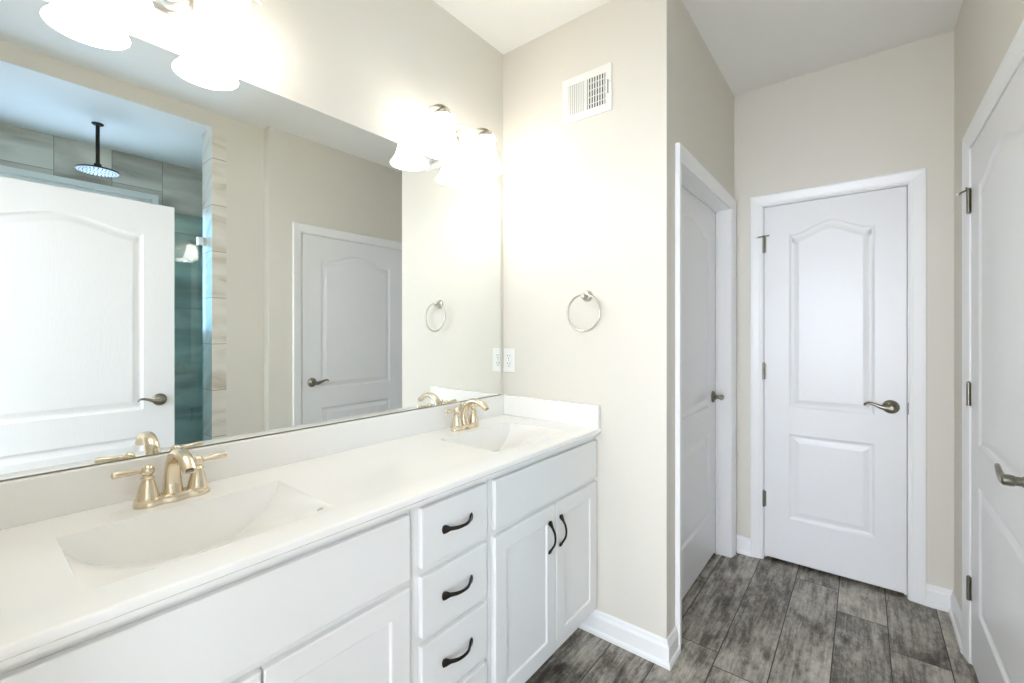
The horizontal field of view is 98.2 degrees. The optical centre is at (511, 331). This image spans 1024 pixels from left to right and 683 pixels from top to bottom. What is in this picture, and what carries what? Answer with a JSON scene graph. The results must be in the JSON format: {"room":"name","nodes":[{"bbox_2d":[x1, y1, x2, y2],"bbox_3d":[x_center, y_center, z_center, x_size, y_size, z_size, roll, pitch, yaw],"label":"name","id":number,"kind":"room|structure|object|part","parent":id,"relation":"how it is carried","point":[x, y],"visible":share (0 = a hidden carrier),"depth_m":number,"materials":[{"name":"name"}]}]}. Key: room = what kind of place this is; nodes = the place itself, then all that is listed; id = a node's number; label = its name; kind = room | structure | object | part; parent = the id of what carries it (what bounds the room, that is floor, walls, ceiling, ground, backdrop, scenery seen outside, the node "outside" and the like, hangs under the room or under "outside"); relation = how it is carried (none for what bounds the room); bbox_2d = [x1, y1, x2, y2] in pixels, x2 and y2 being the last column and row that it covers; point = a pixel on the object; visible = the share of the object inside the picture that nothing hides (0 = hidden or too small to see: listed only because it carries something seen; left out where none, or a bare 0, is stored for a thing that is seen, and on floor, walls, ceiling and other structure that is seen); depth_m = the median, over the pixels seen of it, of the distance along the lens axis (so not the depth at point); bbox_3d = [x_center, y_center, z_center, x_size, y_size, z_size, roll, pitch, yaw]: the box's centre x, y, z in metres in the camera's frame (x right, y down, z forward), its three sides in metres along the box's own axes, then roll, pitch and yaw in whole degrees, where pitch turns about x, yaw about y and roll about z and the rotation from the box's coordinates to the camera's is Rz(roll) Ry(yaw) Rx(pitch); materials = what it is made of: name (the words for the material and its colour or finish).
{"room":"bathroom","nodes":[
{"label":"bathroom","id":0,"kind":"room"},
{"bbox_2d":[46,0,502,394],"bbox_3d":[-0.683,-0.052,1.567,0.120,2.740,2.105,0,0,38],"label":"wall","id":1,"kind":"structure","parent":0,"point":[378,67],"depth_m":1.66,"materials":[{"name":"beige paint"}]},
{"bbox_2d":[85,0,268,65],"bbox_3d":[-0.845,-0.867,1.109,0.193,0.194,0.426,0,0,38],"label":"vanity light","id":2,"kind":"object","parent":1,"relation":"attached to","point":[230,34],"visible":1,"depth_m":1.18,"materials":[{"name":"white glass"}]},
{"bbox_3d":[-0.914,-0.844,0.998,0.166,0.148,0.166,0,0,38],"label":"lamp shade","id":3,"kind":"part","parent":2,"relation":"part of","materials":[{"name":"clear glass"}]},
{"bbox_3d":[-0.753,-0.844,1.202,0.166,0.148,0.166,0,0,38],"label":"lamp shade","id":4,"kind":"part","parent":2,"relation":"part of","materials":[{"name":"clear glass"}]},
{"bbox_2d":[0,0,500,481],"bbox_3d":[-0.634,-0.215,1.525,0.008,1.069,1.850,0,0,38],"label":"wall mirror","id":5,"kind":"object","parent":1,"relation":"attached to","point":[193,254],"visible":1,"depth_m":1.22,"materials":[{"name":"silver mirror"}]},
{"bbox_2d":[0,394,503,529],"bbox_3d":[-0.620,0.369,1.531,0.020,0.099,1.880,0,0,38],"label":"backsplash","id":6,"kind":"structure","parent":1,"relation":"attached to","point":[27,500],"depth_m":1.26,"materials":[{"name":"stone"}]},
{"bbox_2d":[422,104,503,176],"bbox_3d":[-0.210,-0.827,1.910,0.193,0.194,0.426,0,0,38],"label":"vanity light","id":7,"kind":"object","parent":1,"relation":"attached to","point":[443,143],"visible":1,"depth_m":1.86,"materials":[{"name":"white glass"}]},
{"bbox_3d":[-0.280,-0.804,1.800,0.166,0.148,0.166,0,0,38],"label":"lamp shade","id":8,"kind":"part","parent":7,"relation":"part of","materials":[{"name":"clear glass"}]},
{"bbox_3d":[-0.234,-0.867,1.929,0.093,0.030,0.020,0,0,38],"label":"arm","id":9,"kind":"part","parent":7,"relation":"part of","materials":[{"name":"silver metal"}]},
{"bbox_3d":[-0.119,-0.804,2.003,0.166,0.148,0.166,0,0,38],"label":"lamp shade","id":10,"kind":"part","parent":7,"relation":"part of","materials":[{"name":"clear glass"}]},
{"bbox_2d":[503,0,674,638],"bbox_3d":[0.315,-0.052,2.055,0.837,2.740,0.100,0,0,38],"label":"wall","id":11,"kind":"structure","parent":0,"point":[589,203],"depth_m":1.90,"materials":[{"name":"beige paint"}]},
{"bbox_2d":[504,348,514,372],"bbox_3d":[-0.014,0.144,2.246,0.074,0.120,0.008,0,0,38],"label":"power outlet","id":12,"kind":"object","parent":11,"relation":"attached to","point":[509,354],"visible":1,"depth_m":2.24,"materials":[{"name":"white plastic"}]},
{"bbox_2d":[566,290,600,331],"bbox_3d":[0.321,-0.092,1.955,0.172,0.186,0.048,0,0,38],"label":"towel ring","id":13,"kind":"object","parent":11,"relation":"attached to","point":[587,295],"visible":1,"depth_m":1.95,"materials":[{"name":"silver metal"}]},
{"bbox_3d":[0.322,-0.160,1.956,0.050,0.050,0.045,0,0,38],"label":"post","id":14,"kind":"part","parent":13,"relation":"part of","materials":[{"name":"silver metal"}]},
{"bbox_2d":[562,62,611,125],"bbox_3d":[0.330,-1.054,1.975,0.245,0.202,0.007,0,0,38],"label":"air vent","id":15,"kind":"object","parent":11,"relation":"in","point":[587,94],"visible":1,"depth_m":1.97,"materials":[{"name":"white plastic"}]},
{"bbox_2d":[578,609,669,669],"bbox_3d":[0.458,1.267,1.864,0.419,0.102,0.022,0,0,38],"label":"baseboard","id":16,"kind":"structure","parent":11,"relation":"attached to","point":[654,648],"depth_m":1.84,"materials":[{"name":"white paint"}]},
{"bbox_2d":[433,0,962,95],"bbox_3d":[0.517,-1.462,1.446,2.150,0.080,3.405,0,0,38],"label":"ceiling","id":17,"kind":"structure","parent":0,"point":[754,44],"depth_m":2.05,"materials":[{"name":"white paint"}]},
{"bbox_2d":[675,0,733,197],"bbox_3d":[0.998,-0.052,2.337,0.115,2.740,1.190,0,0,38],"label":"wall","id":18,"kind":"structure","parent":0,"point":[704,100],"depth_m":2.13,"materials":[{"name":"beige paint"}]},
{"bbox_2d":[667,626,680,669],"bbox_3d":[0.646,1.267,1.782,0.022,0.102,0.127,0,0,38],"label":"baseboard","id":19,"kind":"structure","parent":18,"relation":"attached to","point":[673,638],"depth_m":1.78,"materials":[{"name":"white paint"}]},
{"bbox_2d":[682,186,723,598],"bbox_3d":[0.945,0.293,2.280,0.096,2.010,0.892,0,0,38],"label":"door","id":20,"kind":"structure","parent":18,"relation":"in","point":[699,396],"depth_m":2.36,"materials":[{"name":"white wood"}]},
{"bbox_2d":[675,142,735,648],"bbox_3d":[0.958,0.269,2.269,0.134,2.099,1.029,0,0,38],"label":"door frame","id":21,"kind":"structure","parent":18,"relation":"attached to","point":[690,174],"depth_m":2.59,"materials":[{"name":"white paint"}]},
{"bbox_2d":[525,552,978,682],"bbox_3d":[0.517,1.348,1.446,2.150,0.060,3.405,0,0,38],"label":"floor","id":22,"kind":"structure","parent":0,"point":[746,619],"depth_m":1.90,"materials":[{"name":"grey wood"}]},
{"bbox_2d":[0,509,409,682],"bbox_3d":[-0.716,0.884,0.963,0.556,0.868,0.866,0,0,38],"label":"vanity cabinet","id":23,"kind":"object","parent":22,"relation":"on","point":[336,610],"visible":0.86,"depth_m":0.89,"materials":[{"name":"white paint"}]},
{"bbox_3d":[-0.599,0.931,0.726,0.018,0.547,0.350,0,0,38],"label":"door","id":24,"kind":"part","parent":23,"relation":"part of","materials":[{"name":"white paint"}]},
{"bbox_2d":[0,394,600,668],"bbox_3d":[-0.411,0.430,1.366,0.552,0.220,1.880,0,0,38],"label":"countertop","id":25,"kind":"structure","parent":23,"relation":"on","point":[77,559],"depth_m":1.06,"materials":[{"name":"stone"}]},
{"bbox_2d":[111,448,226,509],"bbox_3d":[-0.842,0.351,1.097,0.185,0.135,0.185,0,0,-10],"label":"faucet","id":26,"kind":"object","parent":25,"relation":"on","point":[179,461],"visible":1,"depth_m":1.08,"materials":[{"name":"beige metal"}]},
{"bbox_3d":[-0.894,0.334,1.048,0.028,0.028,0.081,0,0,38],"label":"lever","id":27,"kind":"part","parent":26,"relation":"part of","materials":[{"name":"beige metal"}]},
{"bbox_3d":[-0.878,0.374,1.069,0.052,0.064,0.052,0,0,38],"label":"handle","id":28,"kind":"part","parent":26,"relation":"part of","materials":[{"name":"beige metal"}]},
{"bbox_3d":[-0.846,0.409,1.109,0.058,0.019,0.156,0,0,38],"label":"plate","id":29,"kind":"part","parent":26,"relation":"part of","materials":[{"name":"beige metal"}]},
{"bbox_3d":[-0.805,0.345,1.077,0.159,0.124,0.045,0,0,38],"label":"spout","id":30,"kind":"part","parent":26,"relation":"part of","materials":[{"name":"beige metal"}]},
{"bbox_3d":[-0.815,0.374,1.149,0.052,0.064,0.052,0,0,38],"label":"handle","id":31,"kind":"part","parent":26,"relation":"part of","materials":[{"name":"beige metal"}]},
{"bbox_3d":[-0.798,0.334,1.170,0.028,0.028,0.081,0,0,38],"label":"lever","id":32,"kind":"part","parent":26,"relation":"part of","materials":[{"name":"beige metal"}]},
{"bbox_2d":[56,481,335,591],"bbox_3d":[-0.672,0.479,0.979,0.306,0.122,0.438,0,0,38],"label":"basin","id":33,"kind":"object","parent":25,"relation":"in","point":[95,558],"depth_m":1.03,"materials":[{"name":"white ceramic"}]},
{"bbox_2d":[445,398,488,431],"bbox_3d":[-0.199,0.351,1.914,0.185,0.135,0.185,0,0,-10],"label":"faucet","id":34,"kind":"object","parent":25,"relation":"on","point":[460,422],"visible":1,"depth_m":1.90,"materials":[{"name":"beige metal"}]},
{"bbox_3d":[-0.251,0.334,1.865,0.028,0.028,0.081,0,0,38],"label":"lever","id":35,"kind":"part","parent":34,"relation":"part of","materials":[{"name":"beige metal"}]},
{"bbox_3d":[-0.234,0.374,1.886,0.052,0.064,0.052,0,0,38],"label":"handle","id":36,"kind":"part","parent":34,"relation":"part of","materials":[{"name":"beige metal"}]},
{"bbox_3d":[-0.203,0.409,1.926,0.058,0.019,0.156,0,0,38],"label":"plate","id":37,"kind":"part","parent":34,"relation":"part of","materials":[{"name":"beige metal"}]},
{"bbox_3d":[-0.171,0.374,1.966,0.052,0.064,0.052,0,0,38],"label":"handle","id":38,"kind":"part","parent":34,"relation":"part of","materials":[{"name":"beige metal"}]},
{"bbox_3d":[-0.162,0.345,1.894,0.159,0.124,0.045,0,0,38],"label":"spout","id":39,"kind":"part","parent":34,"relation":"part of","materials":[{"name":"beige metal"}]},
{"bbox_3d":[-0.155,0.334,1.987,0.028,0.028,0.081,0,0,38],"label":"lever","id":40,"kind":"part","parent":34,"relation":"part of","materials":[{"name":"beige metal"}]},
{"bbox_2d":[441,422,564,452],"bbox_3d":[-0.024,0.479,1.798,0.306,0.122,0.438,0,0,38],"label":"basin","id":41,"kind":"object","parent":25,"relation":"in","point":[504,437],"depth_m":1.92,"materials":[{"name":"ceramic"}]},
{"bbox_3d":[-0.378,0.931,1.006,0.018,0.547,0.354,0,0,38],"label":"door","id":42,"kind":"part","parent":23,"relation":"part of","materials":[{"name":"white paint"}]},
{"bbox_2d":[410,479,486,682],"bbox_3d":[-0.352,0.884,1.423,0.556,0.868,0.305,0,0,38],"label":"vanity cabinet","id":43,"kind":"object","parent":22,"relation":"on","point":[448,533],"visible":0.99,"depth_m":1.25,"materials":[{"name":"white paint"}]},
{"bbox_3d":[-0.163,0.917,1.277,0.018,0.166,0.259,0,0,38],"label":"drawer","id":44,"kind":"part","parent":43,"relation":"part of","materials":[{"name":"white paint"}]},
{"bbox_3d":[-0.163,0.732,1.277,0.018,0.163,0.259,0,0,38],"label":"drawer","id":45,"kind":"part","parent":43,"relation":"part of","materials":[{"name":"white paint"}]},
{"bbox_3d":[-0.163,0.548,1.277,0.018,0.160,0.259,0,0,38],"label":"drawer","id":46,"kind":"part","parent":43,"relation":"part of","materials":[{"name":"white paint"}]},
{"bbox_3d":[-0.144,0.915,1.261,0.030,0.025,0.121,0,0,38],"label":"handle","id":47,"kind":"part","parent":43,"relation":"part of","materials":[{"name":"brown metal"}]},
{"bbox_3d":[-0.144,0.730,1.261,0.030,0.025,0.121,0,0,38],"label":"handle","id":48,"kind":"part","parent":43,"relation":"part of","materials":[{"name":"brown metal"}]},
{"bbox_3d":[-0.144,0.546,1.261,0.030,0.025,0.121,0,0,38],"label":"handle","id":49,"kind":"part","parent":43,"relation":"part of","materials":[{"name":"brown metal"}]},
{"bbox_3d":[-0.163,1.112,1.277,0.018,0.184,0.259,0,0,38],"label":"drawer","id":50,"kind":"part","parent":43,"relation":"part of","materials":[{"name":"white paint"}]},
{"bbox_2d":[487,437,596,682],"bbox_3d":[-0.038,0.884,1.819,0.556,0.868,0.704,0,0,38],"label":"vanity cabinet","id":51,"kind":"object","parent":22,"relation":"on","point":[542,512],"visible":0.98,"depth_m":1.60,"materials":[{"name":"white paint"}]},
{"bbox_3d":[0.050,0.928,1.546,0.018,0.553,0.352,0,0,38],"label":"door","id":52,"kind":"part","parent":51,"relation":"part of","materials":[{"name":"white paint"}]},
{"bbox_3d":[0.150,0.760,1.633,0.030,0.121,0.025,0,0,38],"label":"handle","id":53,"kind":"part","parent":51,"relation":"part of","materials":[{"name":"brown metal"}]},
{"bbox_3d":[0.198,0.760,1.693,0.030,0.121,0.025,0,0,38],"label":"handle","id":54,"kind":"part","parent":51,"relation":"part of","materials":[{"name":"brown metal"}]},
{"bbox_3d":[0.263,0.928,1.815,0.018,0.553,0.324,0,0,38],"label":"door","id":55,"kind":"part","parent":51,"relation":"part of","materials":[{"name":"white paint"}]},
{"bbox_2d":[734,30,953,589],"bbox_3d":[1.793,-0.052,2.391,1.063,2.740,0.117,0,0,38],"label":"wall","id":56,"kind":"structure","parent":0,"point":[889,111],"depth_m":2.25,"materials":[{"name":"beige paint"}]},
{"bbox_2d":[736,534,750,556],"bbox_3d":[1.370,1.267,2.638,0.094,0.102,0.022,0,0,38],"label":"baseboard","id":57,"kind":"structure","parent":56,"relation":"attached to","point":[742,542],"depth_m":2.63,"materials":[{"name":"white paint"}]},
{"bbox_2d":[755,186,908,593],"bbox_3d":[1.688,0.287,2.385,0.674,2.018,0.096,0,0,38],"label":"door","id":58,"kind":"structure","parent":56,"relation":"in","point":[834,367],"depth_m":2.36,"materials":[{"name":"white paint"},{"name":"aged pewter"}]},
{"bbox_3d":[1.832,0.373,2.223,0.111,0.038,0.021,0,0,38],"label":"lever","id":59,"kind":"part","parent":58,"relation":"part of","materials":[{"name":"grey metal"}]},
{"bbox_2d":[750,168,925,605],"bbox_3d":[1.737,0.264,2.422,0.758,2.109,0.136,0,0,38],"label":"door frame","id":60,"kind":"structure","parent":56,"relation":"attached to","point":[915,180],"depth_m":2.19,"materials":[{"name":"white paint"}]},
{"bbox_2d":[926,583,952,611],"bbox_3d":[2.036,1.267,2.110,0.099,0.102,0.022,0,0,38],"label":"baseboard","id":61,"kind":"structure","parent":56,"relation":"attached to","point":[937,597],"depth_m":2.11,"materials":[{"name":"white paint"}]},
{"bbox_2d":[954,0,1023,610],"bbox_3d":[1.639,-0.052,1.436,0.117,2.740,1.571,0,0,38],"label":"wall","id":62,"kind":"structure","parent":0,"point":[985,30],"depth_m":1.92,"materials":[{"name":"beige paint"}]},
{"bbox_2d":[948,590,961,653],"bbox_3d":[1.961,1.267,1.954,0.022,0.102,0.360,0,0,38],"label":"baseboard","id":63,"kind":"structure","parent":62,"relation":"attached to","point":[955,613],"depth_m":1.95,"materials":[{"name":"white paint"}]},
{"bbox_2d":[955,61,1023,682],"bbox_3d":[1.536,0.287,1.422,0.096,2.018,0.954,0,0,38],"label":"door","id":64,"kind":"structure","parent":62,"relation":"in","point":[995,197],"depth_m":1.42,"materials":[{"name":"white paint"},{"name":"aged pewter"}]},
{"bbox_3d":[1.289,0.373,1.170,0.021,0.038,0.111,0,0,38],"label":"lever","id":65,"kind":"part","parent":64,"relation":"part of","materials":[{"name":"grey metal"}]},
{"bbox_2d":[962,20,1023,664],"bbox_3d":[1.573,0.264,1.366,0.136,2.109,1.051,0,0,38],"label":"door frame","id":66,"kind":"structure","parent":62,"relation":"attached to","point":[1013,59],"depth_m":1.77,"materials":[{"name":"white paint"}]}
]}

